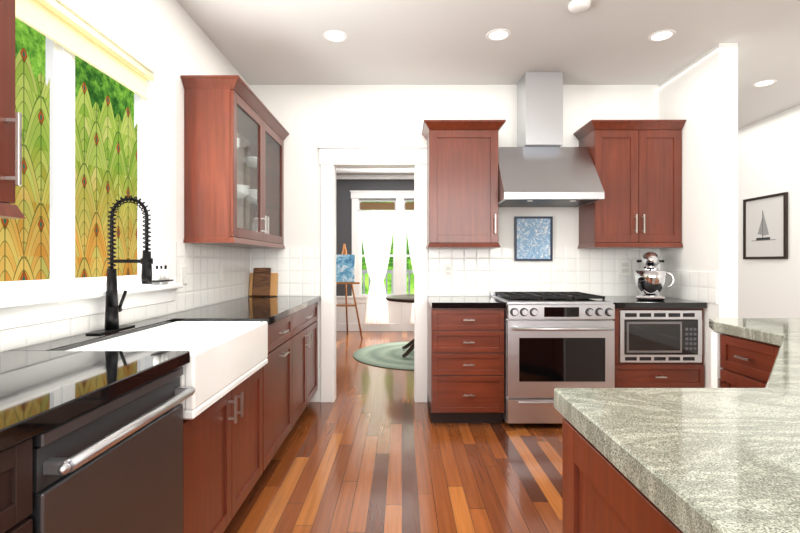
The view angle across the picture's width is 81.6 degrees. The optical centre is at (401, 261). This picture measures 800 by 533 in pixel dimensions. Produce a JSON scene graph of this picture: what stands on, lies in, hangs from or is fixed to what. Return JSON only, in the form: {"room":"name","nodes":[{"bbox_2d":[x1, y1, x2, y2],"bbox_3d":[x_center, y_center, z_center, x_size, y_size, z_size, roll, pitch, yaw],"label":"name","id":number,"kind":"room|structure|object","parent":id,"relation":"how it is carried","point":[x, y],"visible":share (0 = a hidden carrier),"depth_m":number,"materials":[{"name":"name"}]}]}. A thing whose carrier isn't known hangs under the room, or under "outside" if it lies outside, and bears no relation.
{"room":"kitchen","nodes":[
{"label":"kitchen","id":0,"kind":"room"},
{"bbox_2d":[0,0,25,218],"bbox_3d":[-1.145,-0.614,0.838,0.343,0.995,0.867,0,0,0],"label":"upper cabinet","id":1,"kind":"object","parent":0,"point":[10,148],"visible":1,"depth_m":1.19,"materials":[{"name":"brown wood"}]},
{"bbox_2d":[3,0,248,351],"bbox_3d":[-1.380,-0.161,2.815,0.120,2.740,10.830,0,0,0],"label":"wall","id":2,"kind":"structure","parent":0,"point":[175,30],"depth_m":2.76,"materials":[{"name":"white paint"}]},
{"bbox_2d":[0,0,182,330],"bbox_3d":[-1.355,-0.478,1.920,0.170,1.405,1.540,0,0,0],"label":"window","id":3,"kind":"structure","parent":2,"relation":"in","point":[85,165],"depth_m":2.04,"materials":[{"name":"white"}]},
{"bbox_2d":[15,0,153,233],"bbox_3d":[-1.359,-0.584,1.920,0.046,0.865,1.160,0,0,0],"label":"roller blind","id":4,"kind":"object","parent":3,"relation":"attached to","point":[57,23],"visible":0.92,"depth_m":1.99,"materials":[{"name":"beige fabric"}]},
{"bbox_2d":[152,265,173,281],"bbox_3d":[-1.294,0.062,2.500,0.044,0.087,0.160,0,0,0],"label":"caddy","id":5,"kind":"object","parent":3,"relation":"on","point":[161,274],"visible":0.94,"depth_m":2.48,"materials":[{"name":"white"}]},
{"bbox_2d":[0,242,251,351],"bbox_3d":[-1.316,0.089,2.150,0.008,0.410,3.700,0,0,0],"label":"tile backsplash","id":6,"kind":"structure","parent":2,"relation":"attached to","point":[203,287],"depth_m":2.85,"materials":[{"name":"white tile"}]},
{"bbox_2d":[181,266,186,284],"bbox_3d":[-1.309,0.079,2.780,0.006,0.114,0.074,0,0,0],"label":"electrical outlet plate","id":7,"kind":"object","parent":6,"relation":"attached to","point":[183,268],"depth_m":2.78,"materials":[{"name":"white plastic"}]},
{"bbox_2d":[181,75,288,248],"bbox_3d":[-1.145,-0.614,3.377,0.343,0.995,1.246,0,0,0],"label":"upper cabinet","id":8,"kind":"object","parent":2,"relation":"attached to","point":[236,133],"depth_m":2.80,"materials":[{"name":"brown wood"}]},
{"bbox_2d":[336,180,413,295],"bbox_3d":[1.275,-0.161,8.170,5.190,2.740,0.120,0,0,0],"label":"wall","id":9,"kind":"structure","parent":0,"point":[344,188],"depth_m":8.10,"materials":[{"name":"grey paint"}]},
{"bbox_2d":[336,174,413,330],"bbox_3d":[1.275,-0.161,8.080,5.190,2.740,0.060,0,0,0],"label":"trim","id":10,"kind":"structure","parent":9,"relation":"attached to","point":[399,313],"depth_m":8.08,"materials":[{"name":"white wood"}]},
{"bbox_2d":[350,191,413,295],"bbox_3d":[-0.036,-0.319,8.150,1.747,1.855,0.160,0,0,0],"label":"window","id":11,"kind":"structure","parent":9,"relation":"in","point":[399,201],"depth_m":8.09,"materials":[{"name":"white wood"}]},
{"bbox_2d":[357,210,396,323],"bbox_3d":[-0.431,0.085,8.035,0.684,1.968,0.036,0,0,0],"label":"sheer curtain","id":12,"kind":"object","parent":11,"relation":"hanging from","point":[377,226],"visible":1,"depth_m":8.03,"materials":[{"name":"fabric"}]},
{"bbox_2d":[403,210,413,323],"bbox_3d":[0.357,0.085,8.035,0.685,1.968,0.036,0,0,0],"label":"sheer curtain","id":13,"kind":"object","parent":11,"relation":"hanging from","point":[409,217],"visible":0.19,"depth_m":8.04,"materials":[{"name":"fabric"}]},
{"bbox_2d":[223,331,562,532],"bbox_3d":[1.275,1.234,2.755,5.430,0.050,10.950,0,0,0],"label":"floor","id":14,"kind":"structure","parent":0,"point":[371,449],"depth_m":2.69,"materials":[{"name":"brown wood"}]},
{"bbox_2d":[25,367,194,532],"bbox_3d":[-0.984,0.775,1.222,0.626,0.868,0.605,0,0,0],"label":"stainless steel dishwasher","id":15,"kind":"object","parent":14,"relation":"on","point":[114,465],"visible":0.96,"depth_m":1.17,"materials":[{"name":"grey metal"}]},
{"bbox_2d":[0,302,317,532],"bbox_3d":[-1.003,0.772,2.148,0.628,0.873,3.696,0,0,0],"label":"base cabinet","id":16,"kind":"object","parent":14,"relation":"on","point":[234,439],"depth_m":2.00,"materials":[{"name":"brown wood"}]},
{"bbox_2d":[0,296,319,451],"bbox_3d":[-1.006,0.314,2.145,0.608,0.040,3.690,0,0,0],"label":"countertop","id":17,"kind":"structure","parent":16,"relation":"on","point":[44,386],"depth_m":1.29,"materials":[{"name":"stone"}]},
{"bbox_2d":[85,195,152,334],"bbox_3d":[-1.175,0.004,1.990,0.204,0.580,0.250,0,0,0],"label":"pull-down faucet","id":18,"kind":"object","parent":17,"relation":"on","point":[113,309],"visible":1,"depth_m":1.98,"materials":[{"name":"black metal"}]},
{"bbox_2d":[66,321,267,418],"bbox_3d":[-0.933,0.417,1.972,0.478,0.220,0.855,0,0,0],"label":"farmhouse sink","id":19,"kind":"object","parent":17,"relation":"in","point":[226,357],"visible":0.54,"depth_m":1.98,"materials":[{"name":"white ceramic"}]},
{"bbox_2d":[249,268,277,295],"bbox_3d":[-1.185,0.171,3.950,0.240,0.243,0.074,0,0,0],"label":"cutting boards","id":20,"kind":"object","parent":17,"relation":"on","point":[263,282],"visible":0.96,"depth_m":3.94,"materials":[{"name":"brown wood"}]},
{"bbox_2d":[336,244,362,338],"bbox_3d":[-0.930,0.459,7.600,0.627,1.508,0.627,0,0,0],"label":"easel","id":21,"kind":"object","parent":14,"relation":"on","point":[345,268],"visible":0.65,"depth_m":7.35,"materials":[{"name":"brown wood"}]},
{"bbox_2d":[353,341,413,369],"bbox_3d":[0.300,1.204,6.080,1.880,0.009,1.880,0,0,0],"label":"round rug","id":22,"kind":"object","parent":14,"relation":"on","point":[386,355],"visible":0.38,"depth_m":5.88,"materials":[{"name":"green fabric"}]},
{"bbox_2d":[386,294,413,357],"bbox_3d":[0.300,0.824,6.050,1.030,0.740,1.030,0,0,0],"label":"round pedestal table","id":23,"kind":"object","parent":22,"relation":"on","point":[406,298],"visible":0.25,"depth_m":5.85,"materials":[{"name":"brown wood"}]},
{"bbox_2d":[427,301,503,422],"bbox_3d":[0.484,0.772,3.671,0.535,0.873,0.652,0,0,0],"label":"base cabinet","id":24,"kind":"object","parent":14,"relation":"on","point":[465,365],"visible":1,"depth_m":3.39,"materials":[{"name":"brown wood"}]},
{"bbox_2d":[427,296,505,307],"bbox_3d":[0.485,0.314,3.671,0.538,0.040,0.638,0,0,0],"label":"countertop","id":25,"kind":"structure","parent":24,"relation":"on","point":[462,302],"depth_m":3.36,"materials":[{"name":"black stone"}]},
{"bbox_2d":[490,292,614,425],"bbox_3d":[1.144,0.731,3.627,0.772,0.956,0.722,0,0,0],"label":"steel gas range","id":26,"kind":"object","parent":14,"relation":"on","point":[553,341],"visible":0.85,"depth_m":3.33,"materials":[{"name":"silver metal"}]},
{"bbox_2d":[613,308,704,387],"bbox_3d":[1.875,0.772,3.671,0.678,0.873,0.652,0,0,0],"label":"base cabinet","id":27,"kind":"object","parent":14,"relation":"on","point":[659,375],"visible":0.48,"depth_m":3.39,"materials":[{"name":"brown wood"}]},
{"bbox_2d":[605,296,706,307],"bbox_3d":[1.872,0.314,3.671,0.676,0.040,0.638,0,0,0],"label":"countertop","id":28,"kind":"structure","parent":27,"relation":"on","point":[627,302],"depth_m":3.35,"materials":[{"name":"black stone"}]},
{"bbox_2d":[634,252,674,299],"bbox_3d":[1.983,0.106,3.691,0.320,0.374,0.382,0,0,0],"label":"stand mixer","id":29,"kind":"object","parent":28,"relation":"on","point":[650,279],"visible":1,"depth_m":3.55,"materials":[{"name":"silver metal"}]},
{"bbox_2d":[619,309,701,362],"bbox_3d":[1.891,0.543,3.635,0.598,0.384,0.530,0,0,0],"label":"built-in microwave","id":30,"kind":"object","parent":27,"relation":"in","point":[660,335],"visible":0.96,"depth_m":3.37,"materials":[{"name":"silver metal"}]},
{"bbox_2d":[563,334,779,532],"bbox_3d":[1.240,0.777,0.677,1.760,0.864,3.155,0,0,0],"label":"island cabinet","id":31,"kind":"object","parent":14,"relation":"on","point":[602,493],"visible":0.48,"depth_m":0.93,"materials":[{"name":"brown wood"}]},
{"bbox_2d":[554,318,799,532],"bbox_3d":[1.248,0.319,0.765,1.805,0.049,3.330,0,0,0],"label":"countertop","id":32,"kind":"structure","parent":31,"relation":"on","point":[705,460],"depth_m":0.77,"materials":[{"name":"grey stone"}]},
{"bbox_2d":[711,332,722,387],"bbox_3d":[1.829,0.777,2.281,0.582,0.863,0.047,0,0,0],"label":"wall","id":33,"kind":"structure","parent":14,"relation":"on","point":[715,357],"depth_m":2.27,"materials":[{"name":"white paint"}]},
{"bbox_2d":[249,85,658,401],"bbox_3d":[0.455,-0.161,4.060,3.790,2.740,0.120,0,0,0],"label":"wall","id":34,"kind":"structure","parent":0,"point":[309,118],"depth_m":4.00,"materials":[{"name":"white paint"}]},
{"bbox_2d":[252,249,319,295],"bbox_3d":[-0.998,0.089,3.996,0.585,0.410,0.008,0,0,0],"label":"tile backsplash","id":35,"kind":"structure","parent":34,"relation":"attached to","point":[298,270],"depth_m":3.99,"materials":[{"name":"white tile"}]},
{"bbox_2d":[317,145,427,402],"bbox_3d":[-0.238,0.103,4.060,0.980,2.212,0.200,0,0,0],"label":"door frame","id":36,"kind":"structure","parent":34,"relation":"attached to","point":[332,158],"depth_m":3.98,"materials":[{"name":"white"}]},
{"bbox_2d":[422,120,505,248],"bbox_3d":[0.490,-0.614,3.805,0.640,0.995,0.383,0,0,0],"label":"upper cabinet","id":37,"kind":"object","parent":34,"relation":"attached to","point":[462,184],"visible":1,"depth_m":3.67,"materials":[{"name":"brown wood"}]},
{"bbox_2d":[514,216,552,260],"bbox_3d":[1.130,-0.200,3.981,0.326,0.382,0.020,0,0,0],"label":"framed picture","id":38,"kind":"object","parent":34,"relation":"attached to","point":[533,238],"visible":0.98,"depth_m":3.98,"materials":[{"name":"blue paper"}]},
{"bbox_2d":[428,249,655,295],"bbox_3d":[1.224,0.089,3.996,1.992,0.410,0.008,0,0,0],"label":"tile backsplash","id":39,"kind":"structure","parent":34,"relation":"attached to","point":[481,272],"depth_m":3.99,"materials":[{"name":"white tile"}]},
{"bbox_2d":[444,264,452,277],"bbox_3d":[0.400,0.079,3.989,0.075,0.115,0.008,0,0,0],"label":"electrical outlet plate","id":40,"kind":"object","parent":39,"relation":"attached to","point":[448,268],"depth_m":3.99,"materials":[{"name":"white plastic"}]},
{"bbox_2d":[618,260,631,275],"bbox_3d":[1.920,0.049,3.989,0.115,0.140,0.008,0,0,0],"label":"electrical outlet plate","id":41,"kind":"object","parent":39,"relation":"attached to","point":[624,267],"depth_m":3.99,"materials":[{"name":"white plastic"}]},
{"bbox_2d":[498,72,603,206],"bbox_3d":[1.145,-0.997,3.739,0.754,1.065,0.517,0,0,0],"label":"steel range hood","id":42,"kind":"object","parent":34,"relation":"attached to","point":[538,166],"visible":0.96,"depth_m":3.72,"materials":[{"name":"silver metal"}]},
{"bbox_2d":[573,120,685,248],"bbox_3d":[1.850,-0.614,3.805,0.740,0.995,0.383,0,0,0],"label":"upper cabinet","id":43,"kind":"object","parent":34,"relation":"attached to","point":[638,165],"visible":0.98,"depth_m":3.67,"materials":[{"name":"brown wood"}]},
{"bbox_2d":[177,0,799,173],"bbox_3d":[1.275,-1.561,2.755,5.430,0.060,10.950,0,0,0],"label":"ceiling","id":44,"kind":"structure","parent":0,"point":[394,42],"depth_m":3.21,"materials":[{"name":"white paint"}]},
{"bbox_2d":[323,30,347,41],"bbox_3d":[-0.450,-1.529,3.140,0.166,0.004,0.166,0,0,0],"label":"recessed light","id":45,"kind":"object","parent":44,"relation":"in","point":[335,36],"visible":1,"depth_m":3.14,"materials":[{"name":"white"}]},
{"bbox_2d":[486,29,510,40],"bbox_3d":[0.650,-1.529,3.120,0.166,0.004,0.166,0,0,0],"label":"recessed light","id":46,"kind":"object","parent":44,"relation":"in","point":[498,34],"visible":1,"depth_m":3.11,"materials":[{"name":"white glass"}]},
{"bbox_2d":[568,0,590,13],"bbox_3d":[1.050,-1.513,2.740,0.130,0.034,0.130,0,0,0],"label":"smoke detector","id":47,"kind":"object","parent":44,"relation":"attached to","point":[577,6],"visible":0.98,"depth_m":2.71,"materials":[{"name":"white plastic"}]},
{"bbox_2d":[648,29,675,41],"bbox_3d":[1.756,-1.529,3.130,0.166,0.004,0.166,0,0,0],"label":"recessed light","id":48,"kind":"object","parent":44,"relation":"in","point":[661,35],"visible":1,"depth_m":3.12,"materials":[{"name":"white glass"}]},
{"bbox_2d":[752,79,776,86],"bbox_3d":[3.100,-1.529,3.960,0.166,0.004,0.166,0,0,0],"label":"recessed light","id":49,"kind":"object","parent":44,"relation":"in","point":[762,83],"visible":1,"depth_m":3.96,"materials":[{"name":"white glass"}]},
{"bbox_2d":[659,43,737,387],"bbox_3d":[2.285,-0.161,3.620,0.130,2.740,0.760,0,0,0],"label":"wall","id":50,"kind":"structure","parent":0,"point":[699,95],"depth_m":3.34,"materials":[{"name":"white paint"}]},
{"bbox_2d":[656,249,716,303],"bbox_3d":[2.216,0.089,3.625,0.008,0.410,0.730,0,0,0],"label":"tile backsplash","id":51,"kind":"structure","parent":50,"relation":"attached to","point":[694,286],"depth_m":3.53,"materials":[{"name":"white tile"}]},
{"bbox_2d":[738,105,799,317],"bbox_3d":[3.930,-0.161,2.815,0.120,2.740,10.830,0,0,0],"label":"wall","id":52,"kind":"structure","parent":0,"point":[768,155],"depth_m":4.85,"materials":[{"name":"white paint"}]},
{"bbox_2d":[743,192,787,258],"bbox_3d":[3.857,-0.366,4.930,0.025,0.670,0.580,0,0,0],"label":"sketch","id":53,"kind":"object","parent":52,"relation":"attached to","point":[765,227],"visible":0.98,"depth_m":4.90,"materials":[{"name":"white paper"}]},
{"label":"outside","id":54,"kind":"structure","parent":0,"visible":0},
{"bbox_2d":[15,17,133,125],"bbox_3d":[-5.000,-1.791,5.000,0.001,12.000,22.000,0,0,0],"label":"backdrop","id":55,"kind":"structure","parent":54,"point":[100,85],"depth_m":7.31,"materials":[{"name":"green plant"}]},
{"bbox_2d":[362,236,413,293],"bbox_3d":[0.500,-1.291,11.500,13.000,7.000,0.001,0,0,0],"label":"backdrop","id":56,"kind":"structure","parent":54,"point":[390,265],"depth_m":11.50,"materials":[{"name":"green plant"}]},
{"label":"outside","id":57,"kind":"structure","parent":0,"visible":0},
{"bbox_2d":[362,270,412,293],"bbox_3d":[0.000,-0.216,8.950,5.000,2.950,1.300,0,0,0],"label":"porch railing","id":58,"kind":"object","parent":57,"point":[388,271],"visible":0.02,"depth_m":9.36,"materials":[{"name":"white paint"}]}
]}

